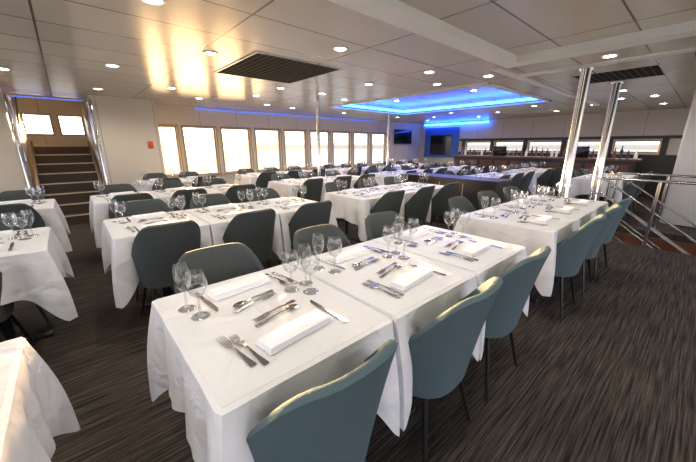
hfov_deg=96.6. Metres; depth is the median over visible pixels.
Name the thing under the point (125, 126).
wall
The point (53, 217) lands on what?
tablecloth
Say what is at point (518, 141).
window
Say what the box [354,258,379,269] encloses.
fork
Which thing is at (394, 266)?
spoon
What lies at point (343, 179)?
dining chair
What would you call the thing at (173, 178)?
dining chair
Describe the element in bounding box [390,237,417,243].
table knife
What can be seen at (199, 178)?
dining chair
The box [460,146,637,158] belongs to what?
bottles
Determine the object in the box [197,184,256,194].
tablecloth
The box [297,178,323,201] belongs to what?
dining chair
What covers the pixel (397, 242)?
champagne flute
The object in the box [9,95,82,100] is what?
recessed light
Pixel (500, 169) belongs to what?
dining chair
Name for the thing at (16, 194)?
dining chair
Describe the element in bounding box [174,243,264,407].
dining chair
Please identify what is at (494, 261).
tablecloth
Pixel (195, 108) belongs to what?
recessed light
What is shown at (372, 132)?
window
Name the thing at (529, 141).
window
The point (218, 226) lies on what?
tablecloth
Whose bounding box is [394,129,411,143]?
television
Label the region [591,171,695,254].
stair railing
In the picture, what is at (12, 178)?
wall
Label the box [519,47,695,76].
trim
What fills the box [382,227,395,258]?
wine glass
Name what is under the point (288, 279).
fork
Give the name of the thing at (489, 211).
folded napkin
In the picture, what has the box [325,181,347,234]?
dining chair
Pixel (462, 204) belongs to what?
dining chair
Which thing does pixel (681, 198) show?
wall
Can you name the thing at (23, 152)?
stair handrail
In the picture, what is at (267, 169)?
dining chair
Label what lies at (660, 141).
window
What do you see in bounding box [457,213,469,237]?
wine glass
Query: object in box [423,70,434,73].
recessed light
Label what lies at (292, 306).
spoon
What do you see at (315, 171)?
dining chair
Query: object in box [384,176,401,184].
dining chair
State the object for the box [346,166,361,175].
dining chair
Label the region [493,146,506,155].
monitor
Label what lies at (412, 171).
dining chair
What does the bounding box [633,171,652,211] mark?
dining chair
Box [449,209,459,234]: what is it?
champagne flute
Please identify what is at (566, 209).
folded napkin
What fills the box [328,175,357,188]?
tablecloth
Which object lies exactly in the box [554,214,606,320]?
dining chair
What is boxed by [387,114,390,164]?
steel pole
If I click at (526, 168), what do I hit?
tablecloth
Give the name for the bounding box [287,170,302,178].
dining chair
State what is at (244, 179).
tablecloth
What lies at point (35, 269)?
tablecloth
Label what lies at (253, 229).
dining chair
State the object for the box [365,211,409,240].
dining chair
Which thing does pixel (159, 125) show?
window
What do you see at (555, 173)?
dining chair
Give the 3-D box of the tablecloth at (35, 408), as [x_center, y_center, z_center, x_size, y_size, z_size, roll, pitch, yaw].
[-1.076,0.848,0.700,0.719,0.752,0.914,-13,20,-40]
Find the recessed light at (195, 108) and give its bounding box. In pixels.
[195,108,374,121]
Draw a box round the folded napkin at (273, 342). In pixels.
[256,309,331,355]
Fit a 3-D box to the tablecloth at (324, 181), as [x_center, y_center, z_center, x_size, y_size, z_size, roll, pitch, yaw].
[-0.463,-0.643,6.116,0.642,0.752,0.914,-13,20,-40]
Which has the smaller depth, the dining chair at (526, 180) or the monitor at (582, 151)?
the dining chair at (526, 180)
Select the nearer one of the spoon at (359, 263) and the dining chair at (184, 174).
the spoon at (359, 263)
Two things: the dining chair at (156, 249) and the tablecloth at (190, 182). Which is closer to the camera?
the dining chair at (156, 249)
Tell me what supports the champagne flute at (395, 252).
on the tablecloth at (425, 301)
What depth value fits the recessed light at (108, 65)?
3.68 m
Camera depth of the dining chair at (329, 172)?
6.86 m
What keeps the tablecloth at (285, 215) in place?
on the floor
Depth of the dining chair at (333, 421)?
0.76 m
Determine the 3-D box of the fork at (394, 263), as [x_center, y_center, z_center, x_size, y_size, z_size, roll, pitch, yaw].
[0.206,0.194,1.635,0.025,0.009,0.205,11,19,34]
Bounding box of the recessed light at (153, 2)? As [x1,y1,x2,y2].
[141,0,164,4]
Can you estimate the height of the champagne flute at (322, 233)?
0.189 m
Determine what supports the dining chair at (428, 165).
on the floor
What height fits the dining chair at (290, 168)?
0.857 m
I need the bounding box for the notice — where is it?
[147,141,153,148]
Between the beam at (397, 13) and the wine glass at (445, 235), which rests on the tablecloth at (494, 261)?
the wine glass at (445, 235)
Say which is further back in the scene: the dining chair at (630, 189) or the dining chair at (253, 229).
the dining chair at (630, 189)
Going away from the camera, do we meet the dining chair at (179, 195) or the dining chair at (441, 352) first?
the dining chair at (441, 352)
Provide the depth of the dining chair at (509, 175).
5.73 m
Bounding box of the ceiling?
[0,0,695,123]
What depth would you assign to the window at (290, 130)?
10.00 m
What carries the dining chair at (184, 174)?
on the floor
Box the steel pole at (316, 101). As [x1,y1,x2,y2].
[315,100,320,176]
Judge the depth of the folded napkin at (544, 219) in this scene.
2.62 m
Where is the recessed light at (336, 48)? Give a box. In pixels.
[333,46,347,50]
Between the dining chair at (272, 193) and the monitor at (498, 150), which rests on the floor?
the dining chair at (272, 193)
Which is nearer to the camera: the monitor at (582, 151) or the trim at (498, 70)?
the trim at (498, 70)
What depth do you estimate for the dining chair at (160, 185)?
4.81 m
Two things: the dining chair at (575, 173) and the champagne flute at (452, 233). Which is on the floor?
the dining chair at (575, 173)
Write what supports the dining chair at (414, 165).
on the floor
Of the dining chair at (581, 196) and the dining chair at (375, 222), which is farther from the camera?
the dining chair at (581, 196)
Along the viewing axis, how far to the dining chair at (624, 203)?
3.27 m
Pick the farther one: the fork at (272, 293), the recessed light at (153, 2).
the recessed light at (153, 2)
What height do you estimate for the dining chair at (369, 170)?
0.857 m
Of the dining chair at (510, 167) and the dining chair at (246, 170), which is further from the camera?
the dining chair at (510, 167)
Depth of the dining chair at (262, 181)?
6.47 m
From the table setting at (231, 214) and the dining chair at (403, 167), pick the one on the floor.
the dining chair at (403, 167)
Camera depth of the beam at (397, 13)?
2.46 m
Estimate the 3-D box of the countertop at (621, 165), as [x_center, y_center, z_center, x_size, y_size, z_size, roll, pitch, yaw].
[5.717,-1.832,9.870,0.580,1.050,5.200,-13,20,-40]
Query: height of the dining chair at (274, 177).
0.857 m
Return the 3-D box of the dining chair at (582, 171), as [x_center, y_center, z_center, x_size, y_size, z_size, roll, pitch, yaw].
[5.750,-1.043,7.376,0.479,0.857,0.540,-14,21,-42]
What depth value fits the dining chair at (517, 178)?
6.21 m
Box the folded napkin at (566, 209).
[558,206,574,212]
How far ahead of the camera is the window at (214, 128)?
8.09 m
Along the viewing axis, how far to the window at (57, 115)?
7.82 m
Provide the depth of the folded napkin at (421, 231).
2.20 m
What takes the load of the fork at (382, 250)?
on the tablecloth at (425, 301)
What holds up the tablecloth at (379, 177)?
on the floor
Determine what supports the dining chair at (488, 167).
on the floor
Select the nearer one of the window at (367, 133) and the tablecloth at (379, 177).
the tablecloth at (379, 177)
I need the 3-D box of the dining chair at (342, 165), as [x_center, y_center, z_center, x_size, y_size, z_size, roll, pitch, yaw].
[0.071,-1.577,9.315,0.540,0.857,0.479,15,21,43]
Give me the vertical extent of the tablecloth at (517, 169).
0.752 m
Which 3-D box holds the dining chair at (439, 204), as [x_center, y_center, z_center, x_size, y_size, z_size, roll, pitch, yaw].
[1.421,-0.355,4.879,0.479,0.857,0.540,-13,20,-40]
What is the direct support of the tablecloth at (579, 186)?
on the floor
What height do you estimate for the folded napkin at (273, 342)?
0.025 m
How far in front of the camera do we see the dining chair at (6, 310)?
1.90 m
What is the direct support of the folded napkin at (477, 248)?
on the tablecloth at (494, 261)
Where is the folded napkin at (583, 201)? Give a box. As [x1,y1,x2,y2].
[577,199,589,204]
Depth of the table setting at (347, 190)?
4.19 m
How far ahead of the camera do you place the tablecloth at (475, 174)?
6.53 m
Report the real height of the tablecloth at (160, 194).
0.752 m
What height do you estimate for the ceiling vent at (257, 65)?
0.008 m
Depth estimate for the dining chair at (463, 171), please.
7.13 m
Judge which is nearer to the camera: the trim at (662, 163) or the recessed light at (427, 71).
the recessed light at (427, 71)
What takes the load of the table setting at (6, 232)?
on the tablecloth at (35, 269)
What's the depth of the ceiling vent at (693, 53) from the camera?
3.37 m
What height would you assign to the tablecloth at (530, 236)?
0.752 m
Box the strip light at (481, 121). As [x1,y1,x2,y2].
[424,121,488,125]
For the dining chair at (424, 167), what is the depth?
10.05 m
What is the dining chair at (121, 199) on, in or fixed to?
on the floor
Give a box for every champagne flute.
[172,263,193,311]
[298,244,312,284]
[312,233,324,267]
[391,222,402,254]
[394,215,403,244]
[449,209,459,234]
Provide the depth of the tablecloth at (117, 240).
2.31 m
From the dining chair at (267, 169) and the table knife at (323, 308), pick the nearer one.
the table knife at (323, 308)
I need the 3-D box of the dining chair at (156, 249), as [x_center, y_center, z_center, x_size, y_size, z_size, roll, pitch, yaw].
[-1.413,0.310,2.464,0.479,0.857,0.540,-14,20,-40]
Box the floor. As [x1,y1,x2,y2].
[0,192,695,461]
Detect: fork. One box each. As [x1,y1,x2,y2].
[216,335,256,366]
[229,334,268,365]
[233,292,275,313]
[252,300,295,321]
[265,273,289,285]
[271,272,298,283]
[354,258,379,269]
[362,282,399,298]
[363,246,389,252]
[366,279,403,295]
[375,262,396,273]
[438,252,472,260]
[444,251,477,260]
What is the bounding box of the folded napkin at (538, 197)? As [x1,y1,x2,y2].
[531,195,544,199]
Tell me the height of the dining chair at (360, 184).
0.857 m
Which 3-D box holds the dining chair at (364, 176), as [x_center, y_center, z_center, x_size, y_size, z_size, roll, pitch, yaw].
[0.261,-0.729,6.236,0.479,0.857,0.540,-12,19,-36]
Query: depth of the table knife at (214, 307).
1.28 m
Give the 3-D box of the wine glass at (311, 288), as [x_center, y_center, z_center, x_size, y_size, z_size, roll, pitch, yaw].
[-0.165,0.182,1.353,0.077,0.181,0.077,-13,20,-40]
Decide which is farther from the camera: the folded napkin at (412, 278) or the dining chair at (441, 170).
the dining chair at (441, 170)
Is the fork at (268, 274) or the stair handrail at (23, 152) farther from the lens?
the stair handrail at (23, 152)
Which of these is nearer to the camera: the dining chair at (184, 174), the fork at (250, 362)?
the fork at (250, 362)
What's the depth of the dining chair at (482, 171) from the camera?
7.57 m
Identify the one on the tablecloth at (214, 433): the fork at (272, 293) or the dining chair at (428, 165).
the fork at (272, 293)
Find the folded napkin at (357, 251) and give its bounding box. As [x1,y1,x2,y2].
[327,246,369,263]
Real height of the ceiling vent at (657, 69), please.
0.008 m
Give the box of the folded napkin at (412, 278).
[389,267,433,291]
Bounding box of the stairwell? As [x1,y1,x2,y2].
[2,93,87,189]
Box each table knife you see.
[194,292,217,311]
[310,300,347,322]
[316,259,344,269]
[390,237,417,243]
[408,263,445,275]
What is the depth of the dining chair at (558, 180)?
8.31 m
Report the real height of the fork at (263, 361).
0.009 m
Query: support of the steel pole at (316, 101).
on the floor
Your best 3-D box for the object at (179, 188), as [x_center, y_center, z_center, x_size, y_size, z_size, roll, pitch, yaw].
[-2.380,-0.652,4.370,0.562,0.190,0.628,-13,20,-40]
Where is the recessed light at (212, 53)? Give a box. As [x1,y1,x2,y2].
[203,51,217,55]
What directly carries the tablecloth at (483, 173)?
on the floor
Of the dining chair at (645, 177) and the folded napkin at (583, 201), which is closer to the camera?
the folded napkin at (583, 201)
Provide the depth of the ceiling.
3.11 m
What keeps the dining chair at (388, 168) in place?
on the floor
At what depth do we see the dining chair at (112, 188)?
4.37 m
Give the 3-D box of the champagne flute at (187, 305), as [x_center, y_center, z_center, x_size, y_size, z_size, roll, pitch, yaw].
[-0.639,0.218,1.207,0.064,0.189,0.064,-13,20,-40]
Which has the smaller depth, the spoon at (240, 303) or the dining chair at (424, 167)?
the spoon at (240, 303)
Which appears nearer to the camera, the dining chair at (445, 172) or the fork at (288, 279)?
the fork at (288, 279)
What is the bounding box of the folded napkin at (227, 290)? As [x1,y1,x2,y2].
[207,273,270,300]
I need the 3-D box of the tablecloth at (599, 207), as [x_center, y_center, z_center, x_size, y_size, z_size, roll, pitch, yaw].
[2.541,-0.002,3.787,0.719,0.752,0.914,-13,20,-40]
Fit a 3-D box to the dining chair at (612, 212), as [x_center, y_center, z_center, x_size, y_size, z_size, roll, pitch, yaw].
[2.260,0.145,3.065,0.540,0.857,0.479,15,21,43]
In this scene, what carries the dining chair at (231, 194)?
on the floor
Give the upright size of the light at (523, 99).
0.090 m
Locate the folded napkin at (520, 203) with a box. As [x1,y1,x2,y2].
[510,201,524,206]
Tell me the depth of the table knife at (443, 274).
1.59 m
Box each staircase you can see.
[30,141,102,224]
[611,232,695,255]
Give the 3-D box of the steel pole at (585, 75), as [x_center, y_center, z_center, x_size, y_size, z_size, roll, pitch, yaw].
[2.926,-0.891,4.104,0.165,2.294,0.165,-13,20,-40]
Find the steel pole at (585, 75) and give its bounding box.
[558,67,594,197]
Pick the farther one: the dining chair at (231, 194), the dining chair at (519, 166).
the dining chair at (519, 166)
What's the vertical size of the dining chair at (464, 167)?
0.857 m
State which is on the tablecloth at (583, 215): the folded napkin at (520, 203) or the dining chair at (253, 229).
the folded napkin at (520, 203)
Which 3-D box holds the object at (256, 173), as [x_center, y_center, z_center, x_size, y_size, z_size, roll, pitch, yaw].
[-2.039,-1.352,6.908,0.561,0.190,0.631,-13,20,-40]
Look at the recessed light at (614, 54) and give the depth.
3.27 m
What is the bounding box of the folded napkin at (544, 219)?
[534,215,552,223]
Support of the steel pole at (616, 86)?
on the floor
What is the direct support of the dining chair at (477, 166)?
on the floor
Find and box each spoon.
[233,290,273,306]
[255,304,297,326]
[352,257,373,265]
[379,265,401,277]
[451,241,463,249]
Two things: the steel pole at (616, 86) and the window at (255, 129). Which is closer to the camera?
the steel pole at (616, 86)
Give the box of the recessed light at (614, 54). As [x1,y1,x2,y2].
[601,53,618,57]
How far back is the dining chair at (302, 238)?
2.09 m
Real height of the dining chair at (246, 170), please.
0.857 m
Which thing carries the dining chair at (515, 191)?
on the floor
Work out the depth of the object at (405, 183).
5.14 m
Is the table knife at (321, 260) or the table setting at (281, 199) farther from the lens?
the table setting at (281, 199)
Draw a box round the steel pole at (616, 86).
[588,81,623,200]
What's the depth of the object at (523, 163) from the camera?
8.35 m
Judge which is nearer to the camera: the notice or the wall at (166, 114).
the notice
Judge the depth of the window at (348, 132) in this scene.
11.20 m
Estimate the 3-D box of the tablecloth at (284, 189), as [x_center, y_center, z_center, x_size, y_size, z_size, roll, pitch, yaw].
[-0.978,-0.522,5.677,0.719,0.752,0.914,-13,20,-40]
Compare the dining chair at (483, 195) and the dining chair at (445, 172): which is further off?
the dining chair at (445, 172)
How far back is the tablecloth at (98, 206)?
3.55 m
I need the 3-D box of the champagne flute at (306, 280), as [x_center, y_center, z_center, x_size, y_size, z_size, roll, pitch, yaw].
[-0.199,0.156,1.435,0.064,0.189,0.064,-13,20,-40]
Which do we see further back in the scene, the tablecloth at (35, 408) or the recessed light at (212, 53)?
the recessed light at (212, 53)
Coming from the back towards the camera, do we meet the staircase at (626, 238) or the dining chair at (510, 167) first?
the dining chair at (510, 167)
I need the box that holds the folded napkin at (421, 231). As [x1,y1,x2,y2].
[401,228,429,239]
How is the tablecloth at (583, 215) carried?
on the floor
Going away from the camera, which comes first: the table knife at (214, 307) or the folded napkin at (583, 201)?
the table knife at (214, 307)
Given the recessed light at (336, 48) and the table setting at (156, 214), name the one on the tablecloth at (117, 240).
the table setting at (156, 214)
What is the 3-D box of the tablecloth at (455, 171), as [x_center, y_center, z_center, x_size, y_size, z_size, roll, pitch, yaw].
[2.841,-1.420,8.936,0.719,0.752,0.914,-13,20,-40]
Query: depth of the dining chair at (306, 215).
3.02 m
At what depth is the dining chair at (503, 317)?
1.62 m
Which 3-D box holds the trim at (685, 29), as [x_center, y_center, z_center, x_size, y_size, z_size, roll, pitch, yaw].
[3.346,-1.505,1.979,0.210,0.070,4.220,-13,20,-40]
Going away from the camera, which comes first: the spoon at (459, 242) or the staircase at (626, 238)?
the spoon at (459, 242)
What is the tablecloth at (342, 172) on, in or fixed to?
on the floor
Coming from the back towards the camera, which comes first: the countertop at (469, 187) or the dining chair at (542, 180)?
the dining chair at (542, 180)
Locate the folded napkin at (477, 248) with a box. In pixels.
[458,242,490,256]
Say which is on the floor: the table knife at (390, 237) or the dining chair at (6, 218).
the dining chair at (6, 218)
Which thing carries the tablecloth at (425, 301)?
on the floor
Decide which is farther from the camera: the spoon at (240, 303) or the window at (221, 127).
the window at (221, 127)
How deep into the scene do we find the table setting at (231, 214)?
3.11 m
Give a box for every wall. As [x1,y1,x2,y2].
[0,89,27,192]
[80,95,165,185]
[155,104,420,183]
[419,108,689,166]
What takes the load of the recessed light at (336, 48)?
in the ceiling
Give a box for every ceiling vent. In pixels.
[214,51,342,83]
[570,64,666,83]
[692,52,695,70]
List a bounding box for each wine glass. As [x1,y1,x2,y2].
[184,269,209,319]
[281,251,298,288]
[301,252,318,291]
[327,237,341,270]
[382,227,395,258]
[398,227,411,259]
[407,219,418,246]
[443,211,454,236]
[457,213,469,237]
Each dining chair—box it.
[0,189,45,201]
[0,203,44,228]
[0,213,52,327]
[0,271,35,344]
[99,184,137,194]
[109,193,153,218]
[118,199,171,302]
[131,220,200,315]
[143,173,167,179]
[152,177,180,190]
[154,180,184,189]
[169,188,207,210]
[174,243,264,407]
[178,171,199,177]
[190,193,230,208]
[192,175,215,186]
[201,177,226,186]
[223,208,275,267]
[225,184,255,203]
[238,168,254,173]
[246,339,397,461]
[248,188,280,266]
[256,171,276,188]
[264,167,278,171]
[271,173,290,180]
[282,200,331,263]
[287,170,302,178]
[288,166,301,170]
[293,224,351,260]
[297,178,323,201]
[299,172,317,178]
[312,169,325,176]
[323,164,334,168]
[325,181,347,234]
[326,170,340,176]
[333,176,351,188]
[341,164,351,167]
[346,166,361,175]
[354,174,374,188]
[357,163,366,166]
[357,178,378,231]
[359,190,404,242]
[364,165,378,173]
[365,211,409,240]
[367,167,379,173]
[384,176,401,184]
[385,166,396,171]
[400,170,416,181]
[401,165,411,169]
[404,185,434,228]
[408,277,502,461]
[410,163,418,168]
[418,182,459,230]
[420,162,430,169]
[422,169,432,172]
[427,164,436,168]
[434,168,447,173]
[444,171,455,174]
[448,196,475,230]
[456,166,470,174]
[461,169,472,175]
[471,165,482,174]
[475,168,485,173]
[478,190,502,209]
[483,164,492,172]
[485,246,550,401]
[497,166,505,172]
[500,174,510,178]
[503,186,524,202]
[507,165,526,196]
[509,172,523,187]
[517,164,535,193]
[519,171,534,195]
[528,168,553,195]
[532,167,561,195]
[541,169,562,196]
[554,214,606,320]
[562,171,588,199]
[572,169,581,198]
[579,168,599,199]
[581,204,621,296]
[594,197,632,277]
[603,175,644,220]
[608,176,647,215]
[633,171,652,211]
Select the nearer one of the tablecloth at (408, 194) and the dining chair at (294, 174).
the tablecloth at (408, 194)
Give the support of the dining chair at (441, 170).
on the floor
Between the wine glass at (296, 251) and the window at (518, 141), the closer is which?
the wine glass at (296, 251)
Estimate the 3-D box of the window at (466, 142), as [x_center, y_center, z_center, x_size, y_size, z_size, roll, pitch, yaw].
[5.069,-3.290,12.059,0.060,0.340,1.000,-13,20,-40]
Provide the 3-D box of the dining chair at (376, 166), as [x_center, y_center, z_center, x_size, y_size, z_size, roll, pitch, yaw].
[0.574,-1.419,8.743,0.479,0.857,0.540,-13,20,-39]
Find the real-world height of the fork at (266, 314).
0.009 m
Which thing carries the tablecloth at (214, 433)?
on the floor
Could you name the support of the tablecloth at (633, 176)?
on the floor
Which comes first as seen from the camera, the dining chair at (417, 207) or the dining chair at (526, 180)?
the dining chair at (417, 207)
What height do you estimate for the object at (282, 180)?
0.190 m
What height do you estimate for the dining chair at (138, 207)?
0.857 m
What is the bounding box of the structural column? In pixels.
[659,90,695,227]
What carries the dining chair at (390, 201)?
on the floor
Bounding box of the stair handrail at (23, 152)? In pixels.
[2,93,108,189]
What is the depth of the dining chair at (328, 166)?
8.95 m
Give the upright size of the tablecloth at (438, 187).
0.752 m
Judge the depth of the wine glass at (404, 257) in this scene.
1.78 m
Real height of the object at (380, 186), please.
0.190 m
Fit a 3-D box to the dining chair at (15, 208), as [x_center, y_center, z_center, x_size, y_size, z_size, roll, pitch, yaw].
[-3.354,0.121,3.150,0.479,0.857,0.540,-12,19,-36]
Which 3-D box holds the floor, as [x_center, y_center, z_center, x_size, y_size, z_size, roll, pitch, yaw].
[0.769,-0.274,6.379,14.600,0.100,13.500,-13,20,-40]
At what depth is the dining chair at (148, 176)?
6.13 m
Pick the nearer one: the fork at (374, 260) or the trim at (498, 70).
the fork at (374, 260)
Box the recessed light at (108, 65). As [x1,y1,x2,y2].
[104,64,119,66]
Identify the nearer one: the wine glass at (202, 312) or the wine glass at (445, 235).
the wine glass at (202, 312)
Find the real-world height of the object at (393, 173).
0.190 m
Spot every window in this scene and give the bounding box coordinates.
[21,113,55,135]
[56,114,86,135]
[158,124,183,176]
[180,125,221,175]
[220,126,253,173]
[254,128,283,171]
[284,129,309,169]
[310,130,330,168]
[333,131,351,167]
[353,132,370,166]
[371,132,386,164]
[466,142,489,150]
[495,141,522,150]
[527,141,561,151]
[566,141,599,151]
[612,140,661,152]
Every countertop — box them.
[401,172,512,224]
[450,155,642,196]
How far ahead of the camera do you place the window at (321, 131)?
10.55 m
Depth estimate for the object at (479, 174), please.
6.69 m
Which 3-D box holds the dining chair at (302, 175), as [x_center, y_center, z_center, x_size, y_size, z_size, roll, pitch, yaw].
[-0.717,-0.769,6.385,0.479,0.857,0.540,-12,19,-37]
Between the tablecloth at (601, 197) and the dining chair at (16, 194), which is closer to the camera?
the dining chair at (16, 194)
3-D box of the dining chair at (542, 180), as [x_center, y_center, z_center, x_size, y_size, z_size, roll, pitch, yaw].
[4.711,-1.131,7.698,0.479,0.857,0.540,-14,21,-42]
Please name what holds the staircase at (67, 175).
on the floor
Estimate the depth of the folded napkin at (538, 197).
3.80 m
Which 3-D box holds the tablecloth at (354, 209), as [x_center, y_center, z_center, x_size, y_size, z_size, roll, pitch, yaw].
[0.154,-0.143,4.299,0.719,0.752,0.914,-13,20,-40]
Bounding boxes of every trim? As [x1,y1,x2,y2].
[327,82,551,114]
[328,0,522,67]
[458,135,682,197]
[491,67,599,105]
[516,20,695,65]
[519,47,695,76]
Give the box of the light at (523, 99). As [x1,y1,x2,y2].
[345,98,537,112]
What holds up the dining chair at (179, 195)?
on the floor
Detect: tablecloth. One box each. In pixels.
[0,227,77,342]
[0,337,79,461]
[25,199,71,251]
[89,191,159,247]
[101,210,212,309]
[135,180,185,191]
[147,263,399,461]
[149,187,212,205]
[180,177,192,187]
[184,203,283,261]
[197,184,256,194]
[234,173,259,186]
[246,197,337,263]
[267,179,323,201]
[288,241,479,430]
[303,177,350,194]
[323,189,399,244]
[326,168,360,175]
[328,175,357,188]
[360,185,428,221]
[369,172,401,185]
[370,225,529,360]
[391,182,443,227]
[430,167,459,173]
[453,207,576,302]
[469,174,512,178]
[483,173,527,194]
[492,200,594,282]
[502,170,544,193]
[517,169,551,196]
[517,194,608,216]
[526,168,553,195]
[568,176,627,204]
[583,174,632,200]
[591,173,637,206]
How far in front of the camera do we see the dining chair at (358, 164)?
9.80 m
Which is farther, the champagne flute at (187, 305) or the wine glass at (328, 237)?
the wine glass at (328, 237)
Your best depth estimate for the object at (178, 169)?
6.12 m
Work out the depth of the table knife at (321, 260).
1.68 m
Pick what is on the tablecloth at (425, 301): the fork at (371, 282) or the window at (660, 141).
the fork at (371, 282)
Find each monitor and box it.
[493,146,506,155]
[575,146,589,157]
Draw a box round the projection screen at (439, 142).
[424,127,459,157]
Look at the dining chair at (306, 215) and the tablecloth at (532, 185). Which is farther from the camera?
the tablecloth at (532, 185)
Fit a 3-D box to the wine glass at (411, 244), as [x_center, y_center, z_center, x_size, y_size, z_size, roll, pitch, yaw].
[0.415,0.008,1.985,0.077,0.181,0.077,-13,20,-40]
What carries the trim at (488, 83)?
attached to the ceiling
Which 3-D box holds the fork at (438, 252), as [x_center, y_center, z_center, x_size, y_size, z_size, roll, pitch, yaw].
[0.625,0.147,1.805,0.205,0.009,0.025,13,20,40]
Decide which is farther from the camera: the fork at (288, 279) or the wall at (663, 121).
the wall at (663, 121)
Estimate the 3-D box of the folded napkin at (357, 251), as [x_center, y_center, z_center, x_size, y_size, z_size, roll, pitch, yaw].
[0.008,0.136,1.819,0.270,0.025,0.089,-15,21,-43]
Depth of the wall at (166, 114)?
9.35 m
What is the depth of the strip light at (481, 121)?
12.24 m
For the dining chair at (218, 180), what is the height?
0.857 m
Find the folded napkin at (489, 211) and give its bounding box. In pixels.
[480,208,498,214]
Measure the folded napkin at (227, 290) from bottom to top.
0.025 m

